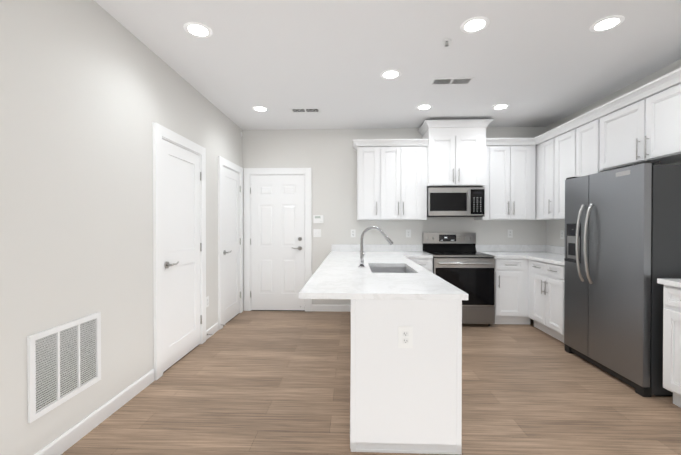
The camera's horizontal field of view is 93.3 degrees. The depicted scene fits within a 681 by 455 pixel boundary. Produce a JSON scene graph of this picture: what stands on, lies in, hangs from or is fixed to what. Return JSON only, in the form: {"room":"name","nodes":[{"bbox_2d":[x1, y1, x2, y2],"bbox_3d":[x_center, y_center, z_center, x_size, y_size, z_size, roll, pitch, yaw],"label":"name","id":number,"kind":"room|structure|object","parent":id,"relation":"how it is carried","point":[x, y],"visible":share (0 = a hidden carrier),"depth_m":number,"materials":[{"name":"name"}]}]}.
{"room":"kitchen","nodes":[
{"label":"kitchen","id":0,"kind":"room"},
{"bbox_2d":[0,0,241,454],"bbox_3d":[-1.692,-0.080,0.775,0.120,2.745,8.480,0,0,2],"label":"wall","id":1,"kind":"structure","parent":0,"point":[91,91],"depth_m":1.98,"materials":[{"name":"white paint"}]},
{"bbox_2d":[27,312,100,422],"bbox_3d":[-1.586,0.777,1.878,0.014,0.445,0.467,0,0,2],"label":"air vent","id":2,"kind":"object","parent":1,"relation":"in","point":[63,363],"visible":1,"depth_m":1.83,"materials":[{"name":"white metal"}]},
{"bbox_2d":[34,322,217,454],"bbox_3d":[-1.640,1.246,0.319,0.013,0.100,7.311,0,0,2],"label":"baseboard","id":3,"kind":"structure","parent":1,"relation":"attached to","point":[66,440],"depth_m":2.09,"materials":[{"name":"white wood"}]},
{"bbox_2d":[153,122,205,379],"bbox_3d":[-1.512,0.198,3.142,0.074,2.156,0.917,0,0,2],"label":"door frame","id":4,"kind":"structure","parent":1,"relation":"attached to","point":[179,246],"depth_m":3.05,"materials":[{"name":"white wood"}]},
{"bbox_2d":[61,310,680,454],"bbox_3d":[0.627,1.323,0.705,4.760,0.060,8.480,0,0,2],"label":"floor","id":5,"kind":"structure","parent":0,"point":[260,383],"depth_m":2.35,"materials":[{"name":"brown wood"}]},
{"bbox_2d":[347,298,466,453],"bbox_3d":[0.385,0.846,2.213,0.628,0.875,0.771,0,0,2],"label":"base cabinet","id":6,"kind":"object","parent":5,"relation":"on","point":[405,400],"depth_m":1.83,"materials":[{"name":"white wood"}]},
{"bbox_2d":[398,326,412,347],"bbox_3d":[0.369,0.622,1.825,0.082,0.125,0.008,0,0,2],"label":"outlet","id":7,"kind":"object","parent":6,"relation":"attached to","point":[405,336],"visible":1,"depth_m":1.82,"materials":[{"name":"white plastic"}]},
{"bbox_2d":[299,250,538,301],"bbox_3d":[0.490,0.383,3.322,1.356,0.035,2.998,0,0,2],"label":"countertop","id":8,"kind":"structure","parent":6,"relation":"on","point":[344,273],"depth_m":2.48,"materials":[{"name":"white stone"}]},
{"bbox_2d":[359,226,392,267],"bbox_3d":[0.328,0.179,2.957,0.321,0.377,0.089,0,0,2],"label":"faucet","id":9,"kind":"object","parent":8,"relation":"on","point":[387,238],"depth_m":2.96,"materials":[{"name":"silver metal"}]},
{"bbox_2d":[423,232,494,325],"bbox_3d":[1.590,0.672,4.403,0.762,1.190,0.764,0,0,2],"label":"range","id":10,"kind":"object","parent":5,"relation":"on","point":[461,262],"visible":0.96,"depth_m":4.09,"materials":[{"name":"silver metal"}]},
{"bbox_2d":[495,258,526,323],"bbox_3d":[2.199,0.830,4.443,0.446,0.875,0.646,0,0,2],"label":"base cabinet","id":11,"kind":"object","parent":5,"relation":"on","point":[505,312],"depth_m":4.13,"materials":[{"name":"white wood"}]},
{"bbox_2d":[531,266,564,342],"bbox_3d":[2.681,0.835,3.664,0.612,0.875,0.696,0,0,2],"label":"base cabinet","id":12,"kind":"object","parent":5,"relation":"on","point":[547,314],"depth_m":3.67,"materials":[{"name":"white wood"}]},
{"bbox_2d":[476,250,564,265],"bbox_3d":[2.481,0.377,4.036,1.038,0.035,1.433,0,0,2],"label":"countertop","id":13,"kind":"structure","parent":12,"relation":"on","point":[524,257],"depth_m":4.12,"materials":[{"name":"white stone"}]},
{"bbox_2d":[564,161,680,396],"bbox_3d":[2.579,0.387,2.862,0.728,1.783,0.900,0,0,2],"label":"refrigerator","id":14,"kind":"object","parent":5,"relation":"on","point":[622,240],"visible":1,"depth_m":2.60,"materials":[{"name":"silver metal"}]},
{"bbox_2d":[657,282,680,407],"bbox_3d":[2.619,0.848,1.848,0.612,0.875,0.970,0,0,2],"label":"base cabinet","id":15,"kind":"object","parent":5,"relation":"on","point":[671,294],"depth_m":2.26,"materials":[{"name":"white wood"}]},
{"bbox_2d":[657,278,680,289],"bbox_3d":[2.609,0.393,1.847,0.632,0.035,0.975,0,0,2],"label":"countertop","id":16,"kind":"structure","parent":15,"relation":"on","point":[667,282],"depth_m":2.26,"materials":[{"name":"white stone"}]},
{"bbox_2d":[94,0,680,129],"bbox_3d":[0.627,-1.482,0.685,4.760,0.060,8.480,0,0,2],"label":"ceiling","id":17,"kind":"structure","parent":0,"point":[538,63],"depth_m":2.73,"materials":[{"name":"white paint"}]},
{"bbox_2d":[184,22,211,37],"bbox_3d":[-1.055,-1.460,2.384,0.196,0.006,0.196,0,0,2],"label":"recessed light","id":18,"kind":"object","parent":17,"relation":"in","point":[197,29],"visible":1,"depth_m":2.37,"materials":[{"name":"white plastic"}]},
{"bbox_2d":[252,106,268,111],"bbox_3d":[-0.994,-1.471,3.998,0.196,0.006,0.196,0,0,2],"label":"recessed light","id":19,"kind":"object","parent":17,"relation":"in","point":[260,108],"visible":0.94,"depth_m":3.99,"materials":[{"name":"white plastic"}]},
{"bbox_2d":[290,108,320,112],"bbox_3d":[-0.441,-1.472,4.044,0.370,0.006,0.160,0,0,2],"label":"ceiling vent","id":20,"kind":"object","parent":17,"relation":"in","point":[305,110],"visible":0.98,"depth_m":4.05,"materials":[{"name":"white metal"}]},
{"bbox_2d":[380,70,400,78],"bbox_3d":[0.482,-1.465,3.085,0.196,0.006,0.196,0,0,2],"label":"recessed light","id":21,"kind":"object","parent":17,"relation":"in","point":[390,74],"visible":1,"depth_m":3.08,"materials":[{"name":"white plastic"}]},
{"bbox_2d":[416,104,432,109],"bbox_3d":[1.026,-1.471,3.938,0.196,0.006,0.196,0,0,2],"label":"recessed light","id":22,"kind":"object","parent":17,"relation":"in","point":[424,107],"visible":0.96,"depth_m":3.94,"materials":[{"name":"white"}]},
{"bbox_2d":[442,39,450,46],"bbox_3d":[0.834,-1.445,2.524,0.068,0.037,0.068,0,0,2],"label":"sprinkler","id":23,"kind":"object","parent":17,"relation":"attached to","point":[446,41],"visible":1,"depth_m":2.52,"materials":[{"name":"white metal"}]},
{"bbox_2d":[429,77,474,85],"bbox_3d":[1.114,-1.466,3.230,0.400,0.006,0.160,0,0,2],"label":"ceiling vent","id":24,"kind":"object","parent":17,"relation":"in","point":[452,81],"visible":1,"depth_m":3.23,"materials":[{"name":"white metal"}]},
{"bbox_2d":[460,16,489,32],"bbox_3d":[0.971,-1.459,2.324,0.196,0.006,0.196,0,0,2],"label":"recessed light","id":25,"kind":"object","parent":17,"relation":"in","point":[475,24],"visible":1,"depth_m":2.31,"materials":[{"name":"white"}]},
{"bbox_2d":[492,104,509,109],"bbox_3d":[1.956,-1.471,3.926,0.196,0.006,0.196,0,0,2],"label":"recessed light","id":26,"kind":"object","parent":17,"relation":"in","point":[499,106],"visible":0.98,"depth_m":3.91,"materials":[{"name":"white plastic"}]},
{"bbox_2d":[590,15,624,31],"bbox_3d":[1.914,-1.459,2.312,0.196,0.006,0.196,0,0,2],"label":"recessed light","id":27,"kind":"object","parent":17,"relation":"in","point":[606,23],"visible":1,"depth_m":2.30,"materials":[{"name":"white plastic"}]},
{"bbox_2d":[242,127,546,309],"bbox_3d":[0.771,-0.109,4.872,4.520,2.745,0.120,0,0,2],"label":"wall","id":28,"kind":"structure","parent":0,"point":[328,157],"depth_m":4.83,"materials":[{"name":"white paint"}]},
{"bbox_2d":[313,229,320,236],"bbox_3d":[-0.350,0.084,4.844,0.116,0.120,0.014,0,0,2],"label":"switch plate","id":29,"kind":"object","parent":28,"relation":"attached to","point":[316,232],"visible":1,"depth_m":4.85,"materials":[{"name":"white plastic"}]},
{"bbox_2d":[313,215,323,222],"bbox_3d":[-0.331,-0.126,4.836,0.150,0.120,0.027,0,0,2],"label":"thermostat","id":30,"kind":"object","parent":28,"relation":"attached to","point":[318,218],"visible":0.98,"depth_m":4.82,"materials":[{"name":"white plastic"}]},
{"bbox_2d":[312,304,350,311],"bbox_3d":[-0.140,1.214,4.846,0.608,0.100,0.013,0,0,2],"label":"baseboard","id":31,"kind":"structure","parent":28,"relation":"attached to","point":[340,308],"depth_m":4.84,"materials":[{"name":"white wood"}]},
{"bbox_2d":[351,229,355,236],"bbox_3d":[0.190,0.089,4.829,0.072,0.118,0.008,0,0,2],"label":"electrical outlet","id":32,"kind":"object","parent":28,"relation":"attached to","point":[353,232],"visible":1,"depth_m":4.83,"materials":[{"name":"white plastic"}]},
{"bbox_2d":[357,140,384,219],"bbox_3d":[0.435,-0.663,4.653,0.386,1.110,0.327,0,0,2],"label":"upper cabinet","id":33,"kind":"object","parent":28,"relation":"attached to","point":[370,153],"depth_m":4.50,"materials":[{"name":"white wood"}]},
{"bbox_2d":[385,140,426,219],"bbox_3d":[0.848,-0.663,4.638,0.727,1.110,0.327,0,0,2],"label":"upper cabinet","id":34,"kind":"object","parent":28,"relation":"attached to","point":[405,190],"depth_m":4.48,"materials":[{"name":"white wood"}]},
{"bbox_2d":[406,230,410,236],"bbox_3d":[1.015,0.089,4.800,0.072,0.118,0.008,0,0,2],"label":"electrical outlet","id":35,"kind":"object","parent":28,"relation":"attached to","point":[408,233],"visible":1,"depth_m":4.80,"materials":[{"name":"white plastic"}]},
{"bbox_2d":[331,246,546,249],"bbox_3d":[1.434,0.305,4.779,3.142,0.100,0.019,0,0,2],"label":"backsplash","id":36,"kind":"structure","parent":28,"relation":"attached to","point":[332,247],"depth_m":4.78,"materials":[{"name":"white stone"}]},
{"bbox_2d":[421,120,488,187],"bbox_3d":[1.591,-1.006,4.556,0.764,0.870,0.436,0,0,2],"label":"upper cabinet","id":37,"kind":"object","parent":28,"relation":"attached to","point":[456,151],"depth_m":4.35,"materials":[{"name":"white wood"}]},
{"bbox_2d":[427,187,484,216],"bbox_3d":[1.593,-0.350,4.555,0.750,0.395,0.445,0,0,2],"label":"microwave","id":38,"kind":"object","parent":37,"relation":"attached to","point":[458,202],"visible":1,"depth_m":4.39,"materials":[{"name":"silver metal"}]},
{"bbox_2d":[474,137,536,219],"bbox_3d":[2.334,-0.663,4.587,0.719,1.110,0.327,0,0,2],"label":"upper cabinet","id":39,"kind":"object","parent":28,"relation":"attached to","point":[521,178],"depth_m":4.43,"materials":[{"name":"white wood"}]},
{"bbox_2d":[508,230,512,237],"bbox_3d":[2.505,0.089,4.749,0.072,0.118,0.008,0,0,2],"label":"electrical outlet","id":40,"kind":"object","parent":28,"relation":"attached to","point":[510,233],"visible":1,"depth_m":4.75,"materials":[{"name":"white plastic"}]},
{"bbox_2d":[546,59,680,246],"bbox_3d":[2.946,-0.079,0.615,0.120,2.745,8.480,0,0,2],"label":"wall","id":41,"kind":"structure","parent":0,"point":[554,228],"depth_m":3.86,"materials":[{"name":"white paint"}]},
{"bbox_2d":[541,132,552,219],"bbox_3d":[2.842,-0.660,4.156,0.326,1.110,0.276,0,0,2],"label":"upper cabinet","id":42,"kind":"object","parent":41,"relation":"attached to","point":[547,140],"depth_m":4.18,"materials":[{"name":"white wood"}]},
{"bbox_2d":[547,246,564,253],"bbox_3d":[2.956,0.317,3.042,0.020,0.100,3.387,0,0,2],"label":"backsplash","id":43,"kind":"structure","parent":41,"relation":"attached to","point":[550,249],"depth_m":4.44,"materials":[{"name":"white stone"}]},
{"bbox_2d":[560,230,563,238],"bbox_3d":[3.010,0.097,4.366,0.008,0.118,0.072,0,0,2],"label":"electrical outlet","id":44,"kind":"object","parent":41,"relation":"attached to","point":[561,234],"visible":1,"depth_m":4.37,"materials":[{"name":"white plastic"}]},
{"bbox_2d":[553,108,599,219],"bbox_3d":[2.824,-0.656,3.661,0.326,1.110,0.715,0,0,2],"label":"upper cabinet","id":45,"kind":"object","parent":41,"relation":"attached to","point":[574,143],"depth_m":3.69,"materials":[{"name":"white wood"}]},
{"bbox_2d":[597,92,662,171],"bbox_3d":[2.802,-0.893,3.006,0.326,0.628,0.592,0,0,2],"label":"upper cabinet","id":46,"kind":"object","parent":41,"relation":"attached to","point":[615,118],"depth_m":3.09,"materials":[{"name":"white wood"}]},
{"bbox_2d":[633,68,680,163],"bbox_3d":[2.787,-0.889,2.578,0.326,0.628,0.525,0,0,2],"label":"upper cabinet","id":47,"kind":"object","parent":41,"relation":"attached to","point":[657,110],"depth_m":2.66,"materials":[{"name":"white wood"}]}
]}

